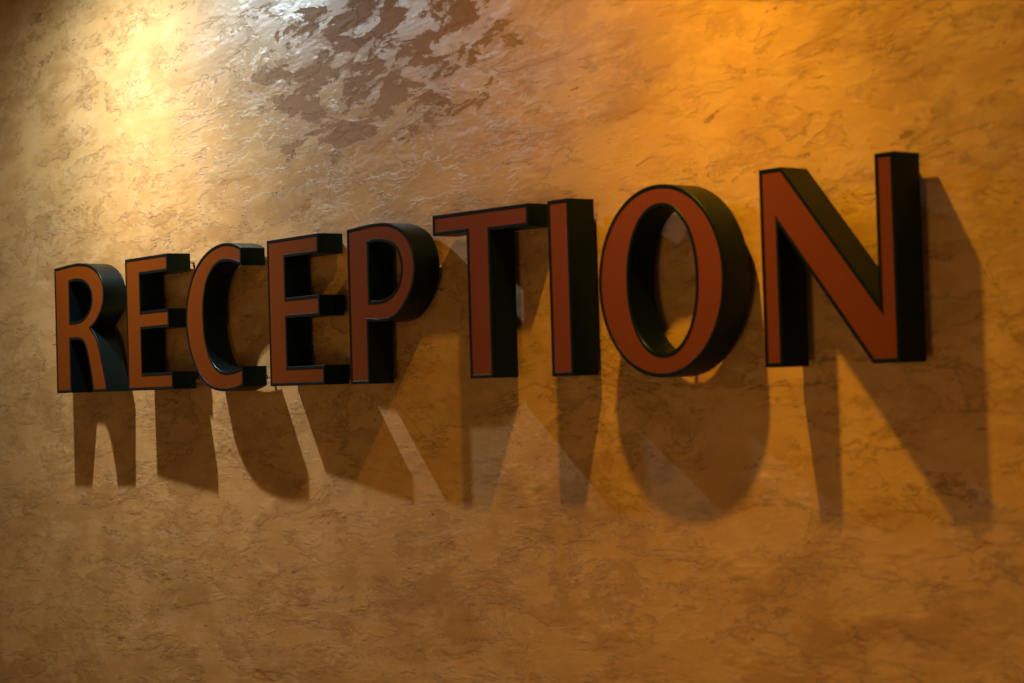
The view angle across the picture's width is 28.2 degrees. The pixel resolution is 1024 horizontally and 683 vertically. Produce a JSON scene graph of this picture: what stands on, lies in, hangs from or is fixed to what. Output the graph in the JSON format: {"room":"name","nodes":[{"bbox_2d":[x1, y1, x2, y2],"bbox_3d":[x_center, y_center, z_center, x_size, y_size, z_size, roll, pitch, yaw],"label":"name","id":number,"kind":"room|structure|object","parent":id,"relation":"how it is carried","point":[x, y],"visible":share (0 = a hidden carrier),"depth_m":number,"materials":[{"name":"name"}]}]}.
{"room":"hotel lobby","nodes":[
{"label":"hotel lobby","id":0,"kind":"room"},
{"bbox_2d":[0,0,1023,682],"bbox_3d":[-0.196,0.294,3.434,0.150,2.750,8.400,-1,-2,-39],"label":"wall","id":1,"kind":"structure","parent":0,"point":[843,516],"depth_m":3.08,"materials":[{"name":"paint"}]},
{"bbox_2d":[54,263,127,392],"bbox_3d":[-0.826,-0.027,4.039,0.062,0.255,0.211,-1,-2,-39],"label":"sign letter","id":2,"kind":"object","parent":1,"relation":"attached to","point":[90,299],"visible":1,"depth_m":4.00,"materials":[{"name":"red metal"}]},
{"bbox_2d":[125,253,200,390],"bbox_3d":[-0.654,-0.035,3.831,0.063,0.250,0.185,-1,-2,-37],"label":"sign letter","id":3,"kind":"object","parent":1,"relation":"attached to","point":[146,318],"visible":1,"depth_m":3.84,"materials":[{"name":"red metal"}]},
{"bbox_2d":[186,243,269,390],"bbox_3d":[-0.505,-0.042,3.645,0.064,0.261,0.208,-1,-2,-37],"label":"sign letter","id":4,"kind":"object","parent":1,"relation":"attached to","point":[213,359],"visible":0.98,"depth_m":3.65,"materials":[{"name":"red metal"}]},
{"bbox_2d":[267,233,349,385],"bbox_3d":[-0.340,-0.051,3.446,0.061,0.250,0.185,-1,-1,-35],"label":"sign letter","id":5,"kind":"object","parent":1,"relation":"attached to","point":[291,306],"visible":1,"depth_m":3.46,"materials":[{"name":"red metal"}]},
{"bbox_2d":[347,223,440,383],"bbox_3d":[-0.182,-0.061,3.243,0.062,0.254,0.184,-1,-1,-39],"label":"sign letter","id":6,"kind":"object","parent":1,"relation":"attached to","point":[374,304],"visible":1,"depth_m":3.25,"materials":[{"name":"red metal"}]},
{"bbox_2d":[432,203,547,378],"bbox_3d":[-0.021,-0.071,3.044,0.064,0.250,0.227,-1,-2,-40],"label":"sign letter","id":7,"kind":"object","parent":1,"relation":"attached to","point":[489,232],"visible":0.92,"depth_m":3.02,"materials":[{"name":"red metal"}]},
{"bbox_2d":[547,198,598,375],"bbox_3d":[0.092,-0.076,2.906,0.061,0.250,0.047,-1,-2,-39],"label":"sign letter","id":8,"kind":"object","parent":1,"relation":"attached to","point":[571,234],"visible":1,"depth_m":2.88,"materials":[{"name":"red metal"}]},
{"bbox_2d":[599,184,749,376],"bbox_3d":[0.221,-0.081,2.745,0.064,0.258,0.244,-1,-2,-39],"label":"sign letter","id":9,"kind":"object","parent":1,"relation":"attached to","point":[627,261],"visible":1,"depth_m":2.71,"materials":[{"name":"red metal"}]},
{"bbox_2d":[759,151,926,367],"bbox_3d":[0.409,-0.096,2.513,0.063,0.250,0.220,-1,-2,-39],"label":"sign letter","id":10,"kind":"object","parent":1,"relation":"attached to","point":[882,305],"visible":1,"depth_m":2.48,"materials":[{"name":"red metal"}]}
]}

